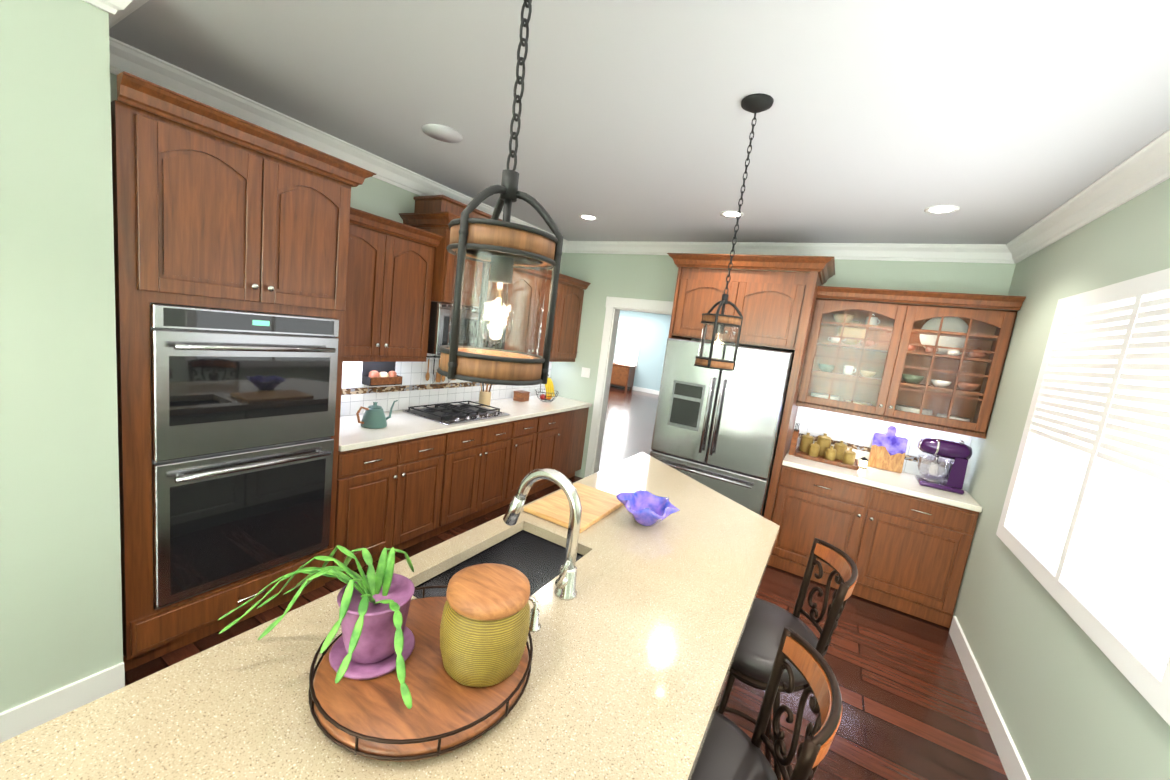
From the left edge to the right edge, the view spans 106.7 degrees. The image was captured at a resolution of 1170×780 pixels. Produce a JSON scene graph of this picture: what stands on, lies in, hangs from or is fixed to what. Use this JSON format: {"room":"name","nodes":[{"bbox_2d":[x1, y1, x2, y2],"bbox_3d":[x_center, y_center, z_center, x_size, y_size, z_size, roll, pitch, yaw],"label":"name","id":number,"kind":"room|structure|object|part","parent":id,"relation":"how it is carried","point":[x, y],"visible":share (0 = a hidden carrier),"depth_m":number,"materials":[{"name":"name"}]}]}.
{"room":"kitchen","nodes":[
{"label":"kitchen","id":0,"kind":"room"},
{"bbox_2d":[125,386,1007,779],"bbox_3d":[-0.878,0.863,6.062,9.340,0.050,17.240,12,9,29],"label":"floor","id":1,"kind":"structure","parent":0,"point":[911,708],"depth_m":2.40,"materials":[{"name":"brown wood"}]},
{"bbox_2d":[115,299,350,671],"bbox_3d":[-1.917,0.389,2.309,0.657,1.640,0.884,12,9,29],"label":"tall cabinet","id":2,"kind":"object","parent":1,"relation":"on","point":[281,319],"depth_m":2.03,"materials":[{"name":"brown wood"}]},
{"bbox_2d":[111,293,339,610],"bbox_3d":[-1.851,0.247,2.285,0.683,1.340,0.750,12,9,29],"label":"double wall oven","id":3,"kind":"object","parent":2,"relation":"in","point":[241,401],"depth_m":2.05,"materials":[{"name":"silver metal"}]},
{"bbox_2d":[339,431,458,573],"bbox_3d":[-1.532,0.713,3.133,0.622,0.875,0.889,12,9,29],"label":"base cabinet","id":4,"kind":"object","parent":1,"relation":"on","point":[396,495],"depth_m":2.96,"materials":[{"name":"brown wood"}]},
{"bbox_2d":[347,395,590,450],"bbox_3d":[-0.940,0.205,3.971,0.640,0.038,2.982,12,9,29],"label":"countertop","id":5,"kind":"structure","parent":4,"relation":"on","point":[416,422],"depth_m":3.48,"materials":[{"name":"white stone"}]},
{"bbox_2d":[356,400,397,428],"bbox_3d":[-1.444,0.164,3.033,0.170,0.170,0.309,12,9,29],"label":"kettle","id":6,"kind":"object","parent":5,"relation":"on","point":[374,417],"visible":1,"depth_m":2.96,"materials":[{"name":"teal metal"}]},
{"bbox_2d":[402,400,510,425],"bbox_3d":[-1.071,0.181,3.713,0.520,0.046,0.730,12,9,29],"label":"gas cooktop","id":7,"kind":"object","parent":5,"relation":"in","point":[448,414],"depth_m":3.60,"materials":[{"name":"black metal"}]},
{"bbox_2d":[479,383,491,405],"bbox_3d":[-0.952,-0.025,4.180,0.138,0.353,0.165,12,9,29],"label":"utensil crock","id":8,"kind":"object","parent":5,"relation":"on","point":[484,397],"visible":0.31,"depth_m":4.15,"materials":[{"name":"beige ceramic"}]},
{"bbox_2d":[513,390,529,401],"bbox_3d":[-0.686,0.065,4.704,0.116,0.100,0.146,12,9,29],"label":"box","id":9,"kind":"object","parent":5,"relation":"on","point":[521,396],"visible":1,"depth_m":4.66,"materials":[{"name":"brown wood"}]},
{"bbox_2d":[535,375,558,401],"bbox_3d":[-0.420,-0.030,4.839,0.261,0.312,0.269,12,9,29],"label":"fruit basket","id":10,"kind":"object","parent":5,"relation":"on","point":[549,388],"visible":0.94,"depth_m":4.81,"materials":[{"name":"yellow food"}]},
{"bbox_2d":[451,419,522,528],"bbox_3d":[-1.149,0.670,3.789,0.622,0.875,0.906,12,9,29],"label":"base cabinet","id":11,"kind":"object","parent":1,"relation":"on","point":[485,457],"depth_m":3.69,"materials":[{"name":"brown wood"}]},
{"bbox_2d":[511,415,546,500],"bbox_3d":[-0.858,0.638,4.288,0.622,0.875,0.523,12,9,29],"label":"base cabinet","id":12,"kind":"object","parent":1,"relation":"on","point":[531,430],"depth_m":4.20,"materials":[{"name":"brown wood"}]},
{"bbox_2d":[539,411,562,490],"bbox_3d":[-0.680,0.619,4.592,0.622,0.875,0.455,12,9,29],"label":"base cabinet","id":13,"kind":"object","parent":1,"relation":"on","point":[553,428],"depth_m":4.53,"materials":[{"name":"brown wood"}]},
{"bbox_2d":[555,407,588,483],"bbox_3d":[-0.426,0.591,5.026,0.622,0.875,0.688,12,9,29],"label":"base cabinet","id":14,"kind":"object","parent":1,"relation":"on","point":[571,444],"depth_m":4.94,"materials":[{"name":"brown wood"}]},
{"bbox_2d":[413,536,776,684],"bbox_3d":[-0.193,1.120,1.370,1.011,0.880,3.792,12,9,29],"label":"kitchen island","id":15,"kind":"object","parent":1,"relation":"on","point":[497,553],"depth_m":1.70,"materials":[{"name":"stone"}]},
{"bbox_2d":[0,452,779,779],"bbox_3d":[-0.119,0.674,1.303,1.020,0.048,3.880,12,9,29],"label":"island countertop","id":16,"kind":"structure","parent":15,"relation":"on","point":[627,679],"depth_m":0.98,"materials":[{"name":"beige stone"}]},
{"bbox_2d":[308,585,532,761],"bbox_3d":[-0.364,0.626,1.020,0.479,0.061,0.479,12,9,29],"label":"wood tray","id":17,"kind":"object","parent":16,"relation":"on","point":[376,718],"visible":0.58,"depth_m":0.89,"materials":[{"name":"brown wood"}]},
{"bbox_2d":[218,545,414,708],"bbox_3d":[-0.526,0.479,0.957,0.532,0.260,0.329,12,9,29],"label":"potted plant","id":18,"kind":"object","parent":17,"relation":"on","point":[376,639],"visible":1,"depth_m":0.95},
{"bbox_2d":[440,563,529,686],"bbox_3d":[-0.231,0.537,1.018,0.204,0.203,0.204,12,9,29],"label":"stoneware crock","id":19,"kind":"object","parent":17,"relation":"on","point":[484,626],"visible":1,"depth_m":0.94,"materials":[{"name":"ceramic"}]},
{"bbox_2d":[500,468,587,631],"bbox_3d":[-0.183,0.442,1.340,0.311,0.382,0.247,12,9,29],"label":"faucet","id":20,"kind":"object","parent":16,"relation":"on","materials":[{"name":"silver metal"}]},
{"bbox_2d":[524,483,622,532],"bbox_3d":[-0.030,0.544,2.067,0.300,0.022,0.460,12,9,29],"label":"cutting board","id":21,"kind":"object","parent":16,"relation":"on","point":[597,505],"visible":0.77,"depth_m":2.01,"materials":[{"name":"brown wood"}]},
{"bbox_2d":[616,490,679,526],"bbox_3d":[0.280,0.550,1.978,0.285,0.110,0.285,12,9,29],"label":"glass bowl","id":22,"kind":"object","parent":16,"relation":"on","point":[645,508],"visible":1,"depth_m":2.00,"materials":[{"name":"purple glass"}]},
{"bbox_2d":[610,362,636,390],"bbox_3d":[0.690,-0.541,14.562,1.930,0.800,0.510,12,9,29],"label":"sideboard","id":23,"kind":"object","parent":1,"relation":"on","point":[623,375],"visible":0.27,"depth_m":14.05,"materials":[{"name":"brown wood"}]},
{"bbox_2d":[650,338,793,516],"bbox_3d":[1.204,0.483,3.967,0.999,1.775,0.807,12,9,29],"label":"refrigerator","id":24,"kind":"object","parent":1,"relation":"on","point":[717,430],"visible":0.67,"depth_m":3.59,"materials":[{"name":"silver metal"}]},
{"bbox_2d":[691,626,841,779],"bbox_3d":[0.251,1.117,1.069,0.479,1.078,0.442,12,9,29],"label":"bar stool","id":25,"kind":"object","parent":1,"relation":"on","point":[730,750],"visible":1,"depth_m":1.05,"materials":[{"name":"black leather"}]},
{"bbox_2d":[715,538,857,779],"bbox_3d":[0.639,1.086,1.641,0.486,1.078,0.455,12,9,29],"label":"bar stool","id":26,"kind":"object","parent":1,"relation":"on","point":[756,651],"visible":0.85,"depth_m":1.56,"materials":[{"name":"black leather"}]},
{"bbox_2d":[767,449,981,627],"bbox_3d":[2.227,1.126,3.553,1.241,0.875,0.622,12,9,29],"label":"base cabinet","id":27,"kind":"object","parent":1,"relation":"on","point":[909,554],"depth_m":3.22,"materials":[{"name":"brown wood"}]},
{"bbox_2d":[781,445,981,512],"bbox_3d":[2.280,0.676,3.483,1.239,0.038,0.640,12,9,29],"label":"countertop","id":28,"kind":"structure","parent":27,"relation":"on","point":[906,483],"depth_m":3.29,"materials":[{"name":"white stone"}]},
{"bbox_2d":[789,423,799,455],"bbox_3d":[1.812,0.420,3.763,0.042,0.270,0.120,12,9,29],"label":"knife block","id":29,"kind":"object","parent":28,"relation":"on","point":[793,445],"visible":0.98,"depth_m":3.73,"materials":[{"name":"brown wood"}]},
{"bbox_2d":[794,446,858,470],"bbox_3d":[2.062,0.579,3.725,0.470,0.030,0.330,12,9,29],"label":"tray","id":30,"kind":"object","parent":28,"relation":"on","point":[801,454],"visible":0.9,"depth_m":3.61,"materials":[{"name":"brown wood"}]},
{"bbox_2d":[799,433,813,451],"bbox_3d":[1.964,0.460,3.861,0.102,0.171,0.102,10,8,20],"label":"canister","id":31,"kind":"object","parent":30,"relation":"on","point":[804,439],"depth_m":3.83,"materials":[{"name":"ceramic"}]},
{"bbox_2d":[806,438,822,456],"bbox_3d":[1.951,0.501,3.709,0.081,0.131,0.081,10,8,20],"label":"canister","id":32,"kind":"object","parent":30,"relation":"on","point":[814,449],"depth_m":3.70,"materials":[{"name":"ceramic"}]},
{"bbox_2d":[817,433,831,455],"bbox_3d":[2.072,0.471,3.788,0.112,0.196,0.112,10,8,20],"label":"canister","id":33,"kind":"object","parent":30,"relation":"on","point":[823,447],"depth_m":3.74,"materials":[{"name":"ceramic"}]},
{"bbox_2d":[822,442,839,460],"bbox_3d":[2.055,0.526,3.644,0.081,0.124,0.081,10,8,20],"label":"canister","id":34,"kind":"object","parent":30,"relation":"on","point":[830,452],"depth_m":3.64,"materials":[{"name":"ceramic"}]},
{"bbox_2d":[835,441,845,459],"bbox_3d":[2.181,0.512,3.727,0.102,0.161,0.102,10,8,20],"label":"canister","id":35,"kind":"object","parent":30,"relation":"on","point":[840,444],"depth_m":3.69,"materials":[{"name":"ceramic"}]},
{"bbox_2d":[840,444,855,464],"bbox_3d":[2.174,0.543,3.582,0.085,0.136,0.085,10,8,20],"label":"canister","id":36,"kind":"object","parent":30,"relation":"on","point":[847,456],"depth_m":3.56,"materials":[{"name":"ceramic"}]},
{"bbox_2d":[859,457,867,467],"bbox_3d":[2.304,0.596,3.603,0.060,0.090,0.060,12,9,29],"label":"candle lantern","id":37,"kind":"object","parent":28,"relation":"on","point":[863,462],"visible":0.98,"depth_m":3.58,"materials":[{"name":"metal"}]},
{"bbox_2d":[868,426,907,472],"bbox_3d":[2.520,0.480,3.617,0.235,0.366,0.101,12,9,29],"label":"serving board","id":38,"kind":"object","parent":28,"relation":"on","point":[888,451],"visible":0.94,"depth_m":3.61,"materials":[{"name":"brown wood"}]},
{"bbox_2d":[915,437,972,493],"bbox_3d":[2.674,0.543,3.260,0.321,0.376,0.271,12,9,29],"label":"stand mixer","id":39,"kind":"object","parent":28,"relation":"on","point":[959,454],"visible":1,"depth_m":3.22,"materials":[{"name":"purple metal"}]},
{"bbox_2d":[0,0,1169,779],"bbox_3d":[-0.750,0.177,0.840,4.260,2.740,8.440,12,9,29],"label":"wall","id":40,"kind":"structure","parent":0,"point":[1070,700],"depth_m":1.63,"materials":[{"name":"green paint"}]},
{"bbox_2d":[82,0,148,23],"bbox_3d":[-2.653,-1.234,-0.338,0.104,0.115,4.408,12,9,29],"label":"crown molding","id":41,"kind":"structure","parent":40,"relation":"attached to","point":[117,10],"depth_m":1.51,"materials":[{"name":"white wood"}]},
{"bbox_2d":[109,20,141,67],"bbox_3d":[-1.857,-1.412,1.682,0.510,0.115,0.103,12,9,29],"label":"crown molding","id":42,"kind":"structure","parent":40,"relation":"attached to","point":[119,51],"depth_m":1.93,"materials":[{"name":"white wood"}]},
{"bbox_2d":[111,71,358,318],"bbox_3d":[-1.769,-0.813,2.146,0.650,0.796,0.884,12,9,29],"label":"upper cabinet","id":43,"kind":"object","parent":40,"relation":"attached to","point":[209,218],"depth_m":1.88,"materials":[{"name":"brown wood"}]},
{"bbox_2d":[110,51,569,251],"bbox_3d":[-1.211,-1.570,3.419,0.103,0.115,3.765,12,9,29],"label":"crown molding","id":44,"kind":"structure","parent":40,"relation":"attached to","point":[145,66],"depth_m":2.48,"materials":[{"name":"white wood"}]},
{"bbox_2d":[351,223,434,358],"bbox_3d":[-1.497,-0.654,2.985,0.352,0.820,0.820,12,9,29],"label":"upper cabinet","id":45,"kind":"object","parent":40,"relation":"attached to","point":[395,276],"depth_m":2.95,"materials":[{"name":"brown wood"}]},
{"bbox_2d":[361,360,402,386],"bbox_3d":[-1.543,-0.132,3.330,0.102,0.180,0.270,12,9,29],"label":"shelf","id":46,"kind":"object","parent":45,"relation":"attached to","point":[373,374],"depth_m":3.30,"materials":[{"name":"brown wood"}]},
{"bbox_2d":[403,195,518,314],"bbox_3d":[-0.999,-1.089,3.588,0.462,0.775,0.770,12,9,29],"label":"upper cabinet","id":47,"kind":"object","parent":40,"relation":"attached to","point":[431,217],"depth_m":3.25,"materials":[{"name":"brown wood"}]},
{"bbox_2d":[427,303,510,358],"bbox_3d":[-1.080,-0.513,3.673,0.422,0.390,0.762,12,9,29],"label":"microwave","id":48,"kind":"object","parent":40,"relation":"attached to","point":[440,312],"depth_m":3.46,"materials":[{"name":"silver metal"}]},
{"bbox_3d":[-1.251,-0.202,3.862,0.057,0.290,0.450,12,9,29],"label":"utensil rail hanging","id":49,"kind":"part","parent":48,"relation":"part of","materials":[{"name":"black metal"}]},
{"bbox_2d":[0,384,1030,779],"bbox_3d":[-0.918,0.764,6.079,9.220,0.130,17.000,12,9,29],"label":"baseboard","id":50,"kind":"structure","parent":40,"relation":"attached to","point":[26,716],"depth_m":1.82,"materials":[{"name":"white wood"}]},
{"bbox_2d":[507,271,566,358],"bbox_3d":[-0.654,-0.746,4.427,0.352,0.820,0.986,12,9,29],"label":"upper cabinet","id":51,"kind":"object","parent":40,"relation":"attached to","point":[561,301],"depth_m":4.33,"materials":[{"name":"brown wood"}]},
{"bbox_2d":[559,283,586,358],"bbox_3d":[-0.333,-0.781,4.976,0.352,0.820,0.528,12,9,29],"label":"upper cabinet","id":52,"kind":"object","parent":40,"relation":"attached to","point":[571,317],"depth_m":4.95,"materials":[{"name":"brown wood"}]},
{"bbox_2d":[584,296,695,477],"bbox_3d":[0.617,0.093,4.861,1.090,2.155,0.164,12,9,29],"label":"door frame","id":53,"kind":"structure","parent":40,"relation":"attached to","point":[614,306],"depth_m":4.99,"materials":[{"name":"white wood"}]},
{"bbox_2d":[669,253,816,352],"bbox_3d":[1.417,-0.764,3.893,1.023,0.700,0.642,12,9,29],"label":"upper cabinet","id":54,"kind":"object","parent":40,"relation":"attached to","point":[775,306],"depth_m":3.56,"materials":[{"name":"brown wood"}]},
{"bbox_3d":[2.414,-0.689,3.234,1.240,0.085,0.076,12,9,29],"label":"cab crown glass","id":55,"kind":"part","parent":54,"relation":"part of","materials":[{"name":"brown wood"}]},
{"bbox_2d":[563,241,1001,262],"bbox_3d":[1.399,-1.348,4.182,3.900,0.115,0.103,12,9,29],"label":"crown molding","id":56,"kind":"structure","parent":40,"relation":"attached to","point":[965,253],"depth_m":3.80,"materials":[{"name":"white wood"}]},
{"bbox_2d":[996,268,1169,725],"bbox_3d":[2.110,0.223,1.782,0.027,1.360,1.560,12,9,29],"label":"window","id":57,"kind":"structure","parent":40,"relation":"attached to","point":[1083,532],"depth_m":1.72,"materials":[{"name":"white"}]},
{"bbox_2d":[998,129,1169,263],"bbox_3d":[1.086,-0.772,-0.294,0.103,0.115,8.200,12,9,29],"label":"crown molding","id":58,"kind":"structure","parent":40,"relation":"attached to","point":[1142,170],"depth_m":2.10,"materials":[{"name":"white wood"}]},
{"bbox_2d":[109,0,1169,243],"bbox_3d":[-0.534,-1.885,5.684,9.340,0.060,17.240,12,9,29],"label":"ceiling","id":59,"kind":"structure","parent":0,"point":[893,120],"depth_m":1.81,"materials":[{"name":"grey paint"}]},
{"bbox_2d":[422,124,462,142],"bbox_3d":[-0.801,-1.439,2.447,0.220,0.008,0.220,12,9,29],"label":"ceiling speaker","id":60,"kind":"object","parent":59,"relation":"attached to","point":[443,133],"visible":1,"depth_m":2.43,"materials":[{"name":"grey paint"}]},
{"bbox_2d":[437,0,562,385],"bbox_3d":[-0.088,-0.553,0.634,0.170,1.083,0.177,12,9,29],"label":"pendant light","id":61,"kind":"object","parent":59,"relation":"hanging from","point":[505,246],"visible":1,"depth_m":0.65,"materials":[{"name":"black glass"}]},
{"bbox_2d":[579,214,597,219],"bbox_3d":[0.030,-1.532,3.870,0.169,0.004,0.169,11,8,23],"label":"recessed light","id":62,"kind":"object","parent":59,"relation":"in","point":[587,217],"depth_m":3.86,"materials":[{"name":"white plastic"}]},
{"bbox_2d":[720,211,743,217],"bbox_3d":[1.099,-1.315,3.259,0.169,0.004,0.169,11,8,23],"label":"recessed light","id":63,"kind":"object","parent":59,"relation":"in","point":[731,214],"depth_m":3.26,"materials":[{"name":"white plastic"}]},
{"bbox_2d":[694,93,773,370],"bbox_3d":[0.625,-0.628,1.825,0.170,1.083,0.177,12,9,29],"label":"pendant light","id":64,"kind":"object","parent":59,"relation":"hanging from","point":[756,103],"visible":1,"depth_m":1.82,"materials":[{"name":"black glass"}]},
{"bbox_2d":[924,205,959,213],"bbox_3d":[2.168,-1.097,2.649,0.169,0.004,0.169,11,8,23],"label":"recessed light","id":65,"kind":"object","parent":59,"relation":"in","point":[941,209],"depth_m":2.64,"materials":[{"name":"white plastic"}]},
{"bbox_2d":[613,310,670,390],"bbox_3d":[3.289,-1.047,13.434,8.840,2.740,0.120,12,9,29],"label":"wall","id":66,"kind":"structure","parent":0,"point":[652,349],"depth_m":14.02,"materials":[{"name":"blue paint"}]},
{"bbox_2d":[614,317,642,369],"bbox_3d":[0.827,-1.673,14.786,2.290,1.640,0.100,12,9,29],"label":"window","id":67,"kind":"structure","parent":66,"relation":"in","point":[629,341],"depth_m":14.46,"materials":[{"name":"white"}]},
{"bbox_2d":[667,253,835,285],"bbox_3d":[1.444,-1.054,3.807,1.285,0.100,0.732,12,9,29],"label":"crown molding","id":68,"kind":"structure","parent":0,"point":[822,266],"depth_m":3.50,"materials":[{"name":"brown wood"}]}
]}

